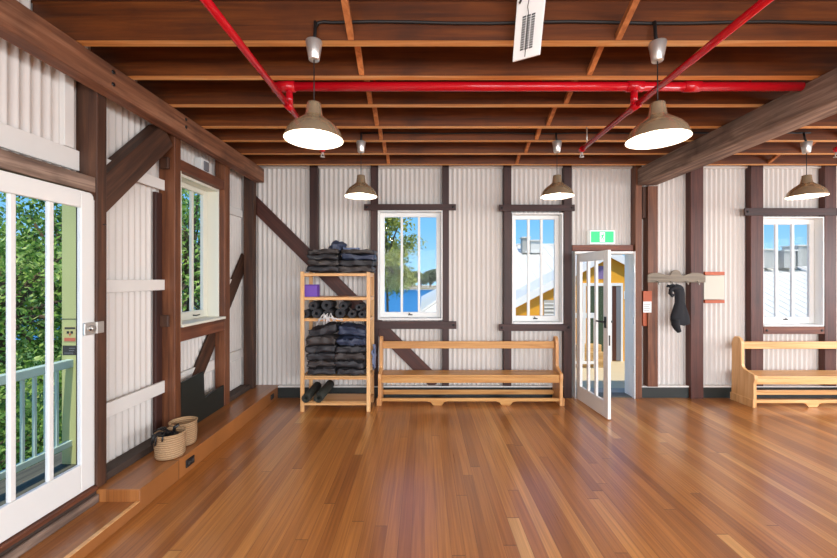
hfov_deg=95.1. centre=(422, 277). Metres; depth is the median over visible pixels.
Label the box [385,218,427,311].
tree
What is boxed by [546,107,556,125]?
strut
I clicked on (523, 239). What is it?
roof vent
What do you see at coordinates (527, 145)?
strut
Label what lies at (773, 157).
strut
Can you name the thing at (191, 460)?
power socket
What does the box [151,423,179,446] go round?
straps
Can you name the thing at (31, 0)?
ceiling
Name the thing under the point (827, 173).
stud
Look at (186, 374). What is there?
rail
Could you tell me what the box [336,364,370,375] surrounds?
folded blanket
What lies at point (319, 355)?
folded blanket
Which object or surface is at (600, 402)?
door
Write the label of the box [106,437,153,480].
plate
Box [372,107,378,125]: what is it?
strut
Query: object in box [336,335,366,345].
folded blanket
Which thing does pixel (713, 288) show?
board
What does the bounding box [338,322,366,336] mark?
folded blanket
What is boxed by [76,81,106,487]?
wall post
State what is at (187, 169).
lintel
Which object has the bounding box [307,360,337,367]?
folded blanket
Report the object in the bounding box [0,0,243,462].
wall
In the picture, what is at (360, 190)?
pendant lamp
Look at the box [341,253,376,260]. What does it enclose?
folded blanket
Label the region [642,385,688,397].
baseboard
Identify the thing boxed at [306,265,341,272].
folded blanket
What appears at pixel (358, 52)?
strut
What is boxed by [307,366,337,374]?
folded blanket
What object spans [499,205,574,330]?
window
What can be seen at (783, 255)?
roof vent
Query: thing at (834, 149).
pipe
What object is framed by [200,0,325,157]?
pipe
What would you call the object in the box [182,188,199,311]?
leafy tree
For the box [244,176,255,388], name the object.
wall post
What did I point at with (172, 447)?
woven basket
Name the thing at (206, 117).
joist
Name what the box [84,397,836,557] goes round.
floor
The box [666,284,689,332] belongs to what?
jacket
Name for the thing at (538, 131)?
strut
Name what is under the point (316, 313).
yoga mat
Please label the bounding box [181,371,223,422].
board
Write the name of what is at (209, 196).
window
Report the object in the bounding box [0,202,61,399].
leafy tree
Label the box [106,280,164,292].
rail
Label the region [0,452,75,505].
deck
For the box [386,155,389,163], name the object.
strut
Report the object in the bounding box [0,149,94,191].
lintel
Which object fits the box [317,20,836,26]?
power cable
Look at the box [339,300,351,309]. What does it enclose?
yoga mat
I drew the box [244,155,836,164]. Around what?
joist
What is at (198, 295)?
leafy tree
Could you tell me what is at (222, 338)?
wall post
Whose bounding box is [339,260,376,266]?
folded blanket
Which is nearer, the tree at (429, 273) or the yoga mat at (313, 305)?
the yoga mat at (313, 305)
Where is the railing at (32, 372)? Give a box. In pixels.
[0,359,73,479]
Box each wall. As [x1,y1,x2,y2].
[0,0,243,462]
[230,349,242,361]
[256,165,836,384]
[404,285,435,289]
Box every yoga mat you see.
[301,382,320,402]
[304,309,312,317]
[308,300,322,309]
[312,307,324,317]
[314,380,333,402]
[321,300,336,309]
[324,307,336,316]
[335,308,349,317]
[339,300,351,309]
[348,308,360,317]
[355,302,365,310]
[358,309,366,317]
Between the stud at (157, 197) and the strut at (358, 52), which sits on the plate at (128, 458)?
the stud at (157, 197)
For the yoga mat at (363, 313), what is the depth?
4.70 m
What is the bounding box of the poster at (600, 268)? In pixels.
[598,266,602,278]
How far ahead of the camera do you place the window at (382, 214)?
5.33 m
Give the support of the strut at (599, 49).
attached to the joist at (89, 23)
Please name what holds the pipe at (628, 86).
hanging from the ceiling
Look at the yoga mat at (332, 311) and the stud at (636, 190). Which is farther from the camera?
the stud at (636, 190)
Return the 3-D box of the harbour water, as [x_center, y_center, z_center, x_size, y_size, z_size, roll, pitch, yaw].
[0.000,5.740,103.000,400.000,0.200,166.000,0,0,0]
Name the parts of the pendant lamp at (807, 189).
lamp shade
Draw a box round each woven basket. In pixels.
[154,426,186,460]
[168,416,197,445]
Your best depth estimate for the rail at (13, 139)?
2.39 m
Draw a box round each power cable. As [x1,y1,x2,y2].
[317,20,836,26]
[362,132,810,133]
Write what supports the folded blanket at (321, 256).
on the folded blanket at (312, 262)
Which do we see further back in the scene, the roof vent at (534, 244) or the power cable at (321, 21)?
the roof vent at (534, 244)
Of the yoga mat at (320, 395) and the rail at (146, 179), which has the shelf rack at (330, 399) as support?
the yoga mat at (320, 395)
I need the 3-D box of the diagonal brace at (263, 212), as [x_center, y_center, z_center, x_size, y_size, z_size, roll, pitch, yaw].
[-1.099,0.188,5.293,2.696,2.671,0.024,0,0,0]
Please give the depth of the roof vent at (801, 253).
15.60 m
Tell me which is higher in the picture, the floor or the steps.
the steps
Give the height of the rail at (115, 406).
0.110 m
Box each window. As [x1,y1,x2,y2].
[181,171,225,341]
[364,204,455,328]
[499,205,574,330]
[744,208,836,333]
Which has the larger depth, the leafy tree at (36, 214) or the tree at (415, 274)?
the tree at (415, 274)
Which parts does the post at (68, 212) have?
plate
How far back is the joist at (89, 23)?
2.39 m
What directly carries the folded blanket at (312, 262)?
on the folded blanket at (317, 269)
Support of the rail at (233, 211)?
attached to the wall at (29, 86)
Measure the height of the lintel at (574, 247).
0.078 m
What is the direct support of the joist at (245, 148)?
attached to the ceiling
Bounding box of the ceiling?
[31,0,836,2]
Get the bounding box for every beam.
[0,0,263,182]
[638,68,836,184]
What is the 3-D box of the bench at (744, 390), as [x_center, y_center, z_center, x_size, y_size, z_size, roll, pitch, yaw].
[5.362,1.207,5.005,2.407,0.865,0.371,0,0,0]
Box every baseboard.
[278,385,551,397]
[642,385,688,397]
[703,385,836,397]
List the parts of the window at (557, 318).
window rail, window rail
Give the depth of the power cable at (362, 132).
4.10 m
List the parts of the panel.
pull cord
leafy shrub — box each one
[0,340,61,459]
[0,366,61,480]
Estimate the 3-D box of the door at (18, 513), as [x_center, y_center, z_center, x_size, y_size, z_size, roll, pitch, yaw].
[-2.331,0.427,2.237,0.138,2.046,0.995,0,0,0]
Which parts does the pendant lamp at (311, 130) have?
lamp shade, cord, bulb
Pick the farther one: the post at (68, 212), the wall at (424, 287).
the wall at (424, 287)
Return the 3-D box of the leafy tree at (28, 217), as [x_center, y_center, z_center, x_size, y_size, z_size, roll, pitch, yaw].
[-7.707,-0.119,8.210,4.199,6.529,4.812,0,0,42]
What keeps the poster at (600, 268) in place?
attached to the building at (617, 261)
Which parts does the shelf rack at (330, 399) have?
post, post, rail, rail, rail, rail, rail, shelf, shelf, shelf, shelf, shelf, post, post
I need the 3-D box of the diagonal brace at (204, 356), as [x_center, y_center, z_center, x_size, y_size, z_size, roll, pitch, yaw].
[-2.421,0.604,4.470,0.027,1.866,1.608,0,0,0]
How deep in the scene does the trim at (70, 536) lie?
2.38 m
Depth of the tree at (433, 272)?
188.84 m
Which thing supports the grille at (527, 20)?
attached to the panel
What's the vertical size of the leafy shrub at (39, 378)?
2.382 m
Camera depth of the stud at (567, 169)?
5.22 m
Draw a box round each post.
[62,205,75,463]
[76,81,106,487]
[159,133,180,427]
[215,160,229,405]
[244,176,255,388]
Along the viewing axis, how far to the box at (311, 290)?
4.78 m
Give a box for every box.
[194,157,208,172]
[305,284,319,296]
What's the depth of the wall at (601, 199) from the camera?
5.32 m
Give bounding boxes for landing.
[586,388,624,391]
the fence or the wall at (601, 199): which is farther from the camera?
the fence
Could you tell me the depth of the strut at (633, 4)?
2.28 m
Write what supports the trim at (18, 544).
attached to the wall at (29, 86)
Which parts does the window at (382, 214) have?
window rail, window rail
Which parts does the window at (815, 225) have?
window rail, window rail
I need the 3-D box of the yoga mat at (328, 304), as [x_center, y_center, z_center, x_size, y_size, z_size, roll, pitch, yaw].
[-1.195,0.337,4.890,0.116,0.115,0.340,0,0,0]
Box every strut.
[341,0,353,39]
[354,46,363,74]
[364,80,371,103]
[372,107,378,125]
[378,129,382,139]
[382,142,386,152]
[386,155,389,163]
[515,155,520,163]
[524,142,530,152]
[535,129,541,139]
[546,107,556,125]
[564,80,577,103]
[587,46,603,74]
[615,0,639,39]
[767,155,779,163]
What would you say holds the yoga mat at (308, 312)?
on the shelf rack at (330, 399)
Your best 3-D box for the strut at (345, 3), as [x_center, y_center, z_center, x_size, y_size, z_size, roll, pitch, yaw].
[-0.450,-1.593,2.208,0.038,0.214,0.369,0,0,0]
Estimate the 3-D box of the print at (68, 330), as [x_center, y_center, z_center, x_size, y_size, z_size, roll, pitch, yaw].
[-2.947,0.438,3.196,0.088,0.053,0.001,0,0,0]
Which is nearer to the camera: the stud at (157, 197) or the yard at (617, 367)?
the stud at (157, 197)
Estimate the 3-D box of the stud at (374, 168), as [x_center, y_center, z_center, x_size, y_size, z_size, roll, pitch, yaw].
[-0.664,-0.092,5.249,0.102,3.135,0.058,0,0,0]
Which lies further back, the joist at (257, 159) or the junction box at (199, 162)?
the joist at (257, 159)
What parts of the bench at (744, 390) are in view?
panel, rail, seat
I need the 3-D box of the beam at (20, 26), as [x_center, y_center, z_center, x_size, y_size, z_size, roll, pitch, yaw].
[-2.221,-1.389,1.858,0.133,0.185,6.716,0,0,0]
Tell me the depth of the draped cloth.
4.80 m
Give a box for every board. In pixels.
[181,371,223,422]
[703,272,724,302]
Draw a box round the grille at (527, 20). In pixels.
[520,13,534,50]
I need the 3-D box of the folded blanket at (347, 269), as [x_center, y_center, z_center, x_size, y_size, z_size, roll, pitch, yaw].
[-0.824,-0.121,4.860,0.437,0.120,0.428,0,0,0]
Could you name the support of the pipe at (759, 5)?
attached to the pipe at (628, 86)
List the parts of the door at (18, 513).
turn knob, strike plate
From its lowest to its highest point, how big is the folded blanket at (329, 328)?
0.201 m
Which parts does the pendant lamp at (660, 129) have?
cord, bulb, lamp shade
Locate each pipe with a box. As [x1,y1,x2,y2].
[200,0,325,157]
[271,80,805,92]
[578,0,773,157]
[832,147,836,157]
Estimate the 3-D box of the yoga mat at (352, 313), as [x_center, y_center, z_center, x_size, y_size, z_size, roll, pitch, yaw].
[-0.874,0.443,4.880,0.100,0.099,0.360,0,0,0]
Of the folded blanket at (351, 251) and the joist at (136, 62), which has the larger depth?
the folded blanket at (351, 251)
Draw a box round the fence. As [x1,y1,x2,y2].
[582,313,593,367]
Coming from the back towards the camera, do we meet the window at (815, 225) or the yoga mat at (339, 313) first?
the window at (815, 225)
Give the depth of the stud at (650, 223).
5.19 m
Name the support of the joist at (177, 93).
attached to the ceiling
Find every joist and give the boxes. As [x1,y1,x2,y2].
[32,1,836,45]
[90,46,836,79]
[137,80,811,106]
[174,107,836,128]
[206,129,836,141]
[225,142,836,154]
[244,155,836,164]
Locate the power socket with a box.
[186,455,194,467]
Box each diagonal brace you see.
[84,125,172,211]
[192,253,243,375]
[256,196,436,384]
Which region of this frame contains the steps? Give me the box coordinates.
[582,343,602,366]
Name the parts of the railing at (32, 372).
rail, rail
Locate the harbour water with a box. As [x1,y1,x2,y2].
[16,290,431,339]
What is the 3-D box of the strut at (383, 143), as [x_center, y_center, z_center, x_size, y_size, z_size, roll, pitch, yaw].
[-0.450,-1.593,4.366,0.038,0.214,0.366,0,0,0]
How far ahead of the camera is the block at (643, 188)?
5.23 m
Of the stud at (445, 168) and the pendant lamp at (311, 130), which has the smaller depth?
the pendant lamp at (311, 130)
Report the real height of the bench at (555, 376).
0.865 m
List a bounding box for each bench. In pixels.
[377,336,563,405]
[730,336,836,407]
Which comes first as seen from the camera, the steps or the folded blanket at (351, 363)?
the folded blanket at (351, 363)
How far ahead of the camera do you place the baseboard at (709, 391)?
5.24 m
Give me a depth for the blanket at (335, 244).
4.76 m
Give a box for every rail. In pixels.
[0,122,78,170]
[106,158,164,190]
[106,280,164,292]
[106,381,164,417]
[181,360,213,381]
[230,206,242,217]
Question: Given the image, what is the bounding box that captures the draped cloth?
[371,344,375,369]
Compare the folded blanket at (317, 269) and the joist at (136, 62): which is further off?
the folded blanket at (317, 269)
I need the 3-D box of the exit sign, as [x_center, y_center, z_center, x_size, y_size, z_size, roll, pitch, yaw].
[2.443,-0.555,5.257,0.334,0.184,0.100,0,0,0]
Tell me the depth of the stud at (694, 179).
5.20 m
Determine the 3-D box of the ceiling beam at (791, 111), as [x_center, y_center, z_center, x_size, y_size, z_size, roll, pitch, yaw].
[3.030,-1.365,1.844,0.260,0.230,6.688,0,0,0]
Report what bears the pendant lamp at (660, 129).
hanging from the power cable at (321, 21)
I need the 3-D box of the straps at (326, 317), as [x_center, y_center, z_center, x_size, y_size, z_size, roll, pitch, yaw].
[-1.140,0.506,4.670,0.331,0.160,0.046,0,0,0]
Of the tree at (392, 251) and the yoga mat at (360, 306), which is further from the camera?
the tree at (392, 251)
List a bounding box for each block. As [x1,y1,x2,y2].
[642,187,645,218]
[642,291,651,325]
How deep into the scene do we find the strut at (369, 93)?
3.20 m
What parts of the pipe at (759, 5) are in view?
hanger rod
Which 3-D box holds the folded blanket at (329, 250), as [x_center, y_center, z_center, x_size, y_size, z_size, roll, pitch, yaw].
[-1.217,-0.329,4.866,0.399,0.082,0.414,0,0,3]
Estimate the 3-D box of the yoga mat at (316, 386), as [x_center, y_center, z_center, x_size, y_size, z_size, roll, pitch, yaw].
[-1.410,1.443,4.857,0.104,0.154,0.410,0,0,6]
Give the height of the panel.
0.400 m
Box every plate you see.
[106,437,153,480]
[230,385,250,401]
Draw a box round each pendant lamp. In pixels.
[283,20,343,149]
[345,132,376,199]
[540,132,573,199]
[625,20,692,149]
[784,132,829,199]
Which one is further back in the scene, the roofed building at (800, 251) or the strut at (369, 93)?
the roofed building at (800, 251)
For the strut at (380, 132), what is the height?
0.216 m
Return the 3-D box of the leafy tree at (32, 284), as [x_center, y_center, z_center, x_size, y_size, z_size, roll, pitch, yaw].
[-6.909,0.586,6.404,3.962,5.121,4.204,0,0,0]
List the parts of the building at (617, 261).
glass door, door frame, brown door, grey door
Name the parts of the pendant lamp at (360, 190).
lamp shade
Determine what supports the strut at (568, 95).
attached to the joist at (136, 62)
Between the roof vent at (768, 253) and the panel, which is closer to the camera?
the panel
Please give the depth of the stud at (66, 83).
2.58 m
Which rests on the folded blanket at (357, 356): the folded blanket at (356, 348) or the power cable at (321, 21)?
the folded blanket at (356, 348)
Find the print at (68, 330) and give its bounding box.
[65,327,74,333]
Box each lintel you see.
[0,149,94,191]
[181,160,223,189]
[572,245,632,250]
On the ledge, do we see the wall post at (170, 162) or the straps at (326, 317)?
the wall post at (170, 162)
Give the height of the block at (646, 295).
0.478 m
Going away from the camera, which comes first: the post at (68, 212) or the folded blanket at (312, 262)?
the post at (68, 212)
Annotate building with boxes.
[420,237,553,311]
[516,255,624,361]
[764,245,806,316]
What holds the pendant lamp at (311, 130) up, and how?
hanging from the power cable at (321, 21)
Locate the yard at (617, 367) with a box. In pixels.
[582,361,624,387]
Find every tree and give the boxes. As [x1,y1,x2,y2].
[0,192,61,436]
[0,194,186,402]
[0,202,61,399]
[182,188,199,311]
[182,197,199,309]
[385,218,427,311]
[406,271,417,286]
[417,272,429,286]
[424,269,434,286]
[431,269,435,280]
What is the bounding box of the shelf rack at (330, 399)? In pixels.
[300,271,373,411]
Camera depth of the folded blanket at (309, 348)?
4.74 m
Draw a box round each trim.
[0,486,98,557]
[18,502,139,557]
[260,166,836,168]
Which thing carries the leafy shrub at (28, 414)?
on the lawn at (28, 356)
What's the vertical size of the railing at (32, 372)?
0.881 m
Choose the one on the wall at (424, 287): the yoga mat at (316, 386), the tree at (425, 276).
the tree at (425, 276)
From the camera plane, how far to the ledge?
3.20 m
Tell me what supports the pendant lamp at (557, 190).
hanging from the power cable at (362, 132)
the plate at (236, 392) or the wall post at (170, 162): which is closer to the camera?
the wall post at (170, 162)
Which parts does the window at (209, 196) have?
sash, window rail, sill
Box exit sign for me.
[587,230,614,244]
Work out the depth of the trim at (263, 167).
5.27 m
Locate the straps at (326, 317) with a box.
[316,313,342,325]
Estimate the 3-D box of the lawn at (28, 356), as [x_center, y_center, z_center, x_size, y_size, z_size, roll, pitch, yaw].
[-16.630,3.240,6.750,26.740,0.200,25.500,0,0,0]
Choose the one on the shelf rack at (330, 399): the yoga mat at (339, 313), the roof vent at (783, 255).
the yoga mat at (339, 313)
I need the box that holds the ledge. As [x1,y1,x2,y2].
[96,385,278,510]
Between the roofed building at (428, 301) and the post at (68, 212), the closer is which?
the post at (68, 212)
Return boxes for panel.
[513,0,545,61]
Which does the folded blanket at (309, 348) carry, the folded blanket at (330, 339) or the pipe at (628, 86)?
the folded blanket at (330, 339)
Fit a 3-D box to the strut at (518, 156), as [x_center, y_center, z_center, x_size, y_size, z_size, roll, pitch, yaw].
[1.220,-1.593,4.798,0.038,0.214,0.371,0,0,0]
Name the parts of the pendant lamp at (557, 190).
lamp shade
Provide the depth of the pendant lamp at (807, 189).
4.03 m
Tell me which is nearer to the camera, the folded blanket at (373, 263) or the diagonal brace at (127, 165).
the diagonal brace at (127, 165)
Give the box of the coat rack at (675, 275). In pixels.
[647,270,705,284]
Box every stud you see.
[59,71,73,147]
[153,192,161,431]
[310,165,318,249]
[371,165,377,385]
[442,165,448,385]
[503,165,510,385]
[562,165,571,397]
[631,165,641,398]
[643,186,657,386]
[686,167,702,398]
[746,165,762,385]
[819,165,835,385]
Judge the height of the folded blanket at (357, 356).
0.123 m
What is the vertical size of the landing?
0.290 m
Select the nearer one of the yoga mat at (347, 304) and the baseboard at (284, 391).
the yoga mat at (347, 304)
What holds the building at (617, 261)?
on the yard at (617, 367)
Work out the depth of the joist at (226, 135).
4.12 m
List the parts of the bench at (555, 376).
panel, rail, seat, panel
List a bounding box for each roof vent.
[519,237,530,252]
[530,240,539,252]
[764,249,773,267]
[778,250,797,267]
[780,245,806,265]
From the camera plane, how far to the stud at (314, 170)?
5.23 m
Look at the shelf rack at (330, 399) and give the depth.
4.69 m
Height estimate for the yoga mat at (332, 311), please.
0.105 m
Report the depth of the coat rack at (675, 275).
5.16 m
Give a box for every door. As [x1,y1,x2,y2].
[0,170,103,542]
[572,250,634,418]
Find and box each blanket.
[305,334,339,344]
[305,343,338,352]
[306,254,341,259]
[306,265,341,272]
[306,351,335,359]
[307,248,341,254]
[307,259,342,265]
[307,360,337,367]
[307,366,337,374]
[308,322,341,336]
[328,240,346,250]
[334,352,366,360]
[334,358,366,368]
[335,345,366,352]
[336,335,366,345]
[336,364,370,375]
[338,265,376,272]
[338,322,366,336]
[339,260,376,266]
[341,249,377,254]
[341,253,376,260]
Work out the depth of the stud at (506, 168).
5.22 m
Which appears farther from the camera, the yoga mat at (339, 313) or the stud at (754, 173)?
the stud at (754, 173)
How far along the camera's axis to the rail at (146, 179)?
3.37 m
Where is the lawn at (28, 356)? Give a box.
[16,340,61,453]

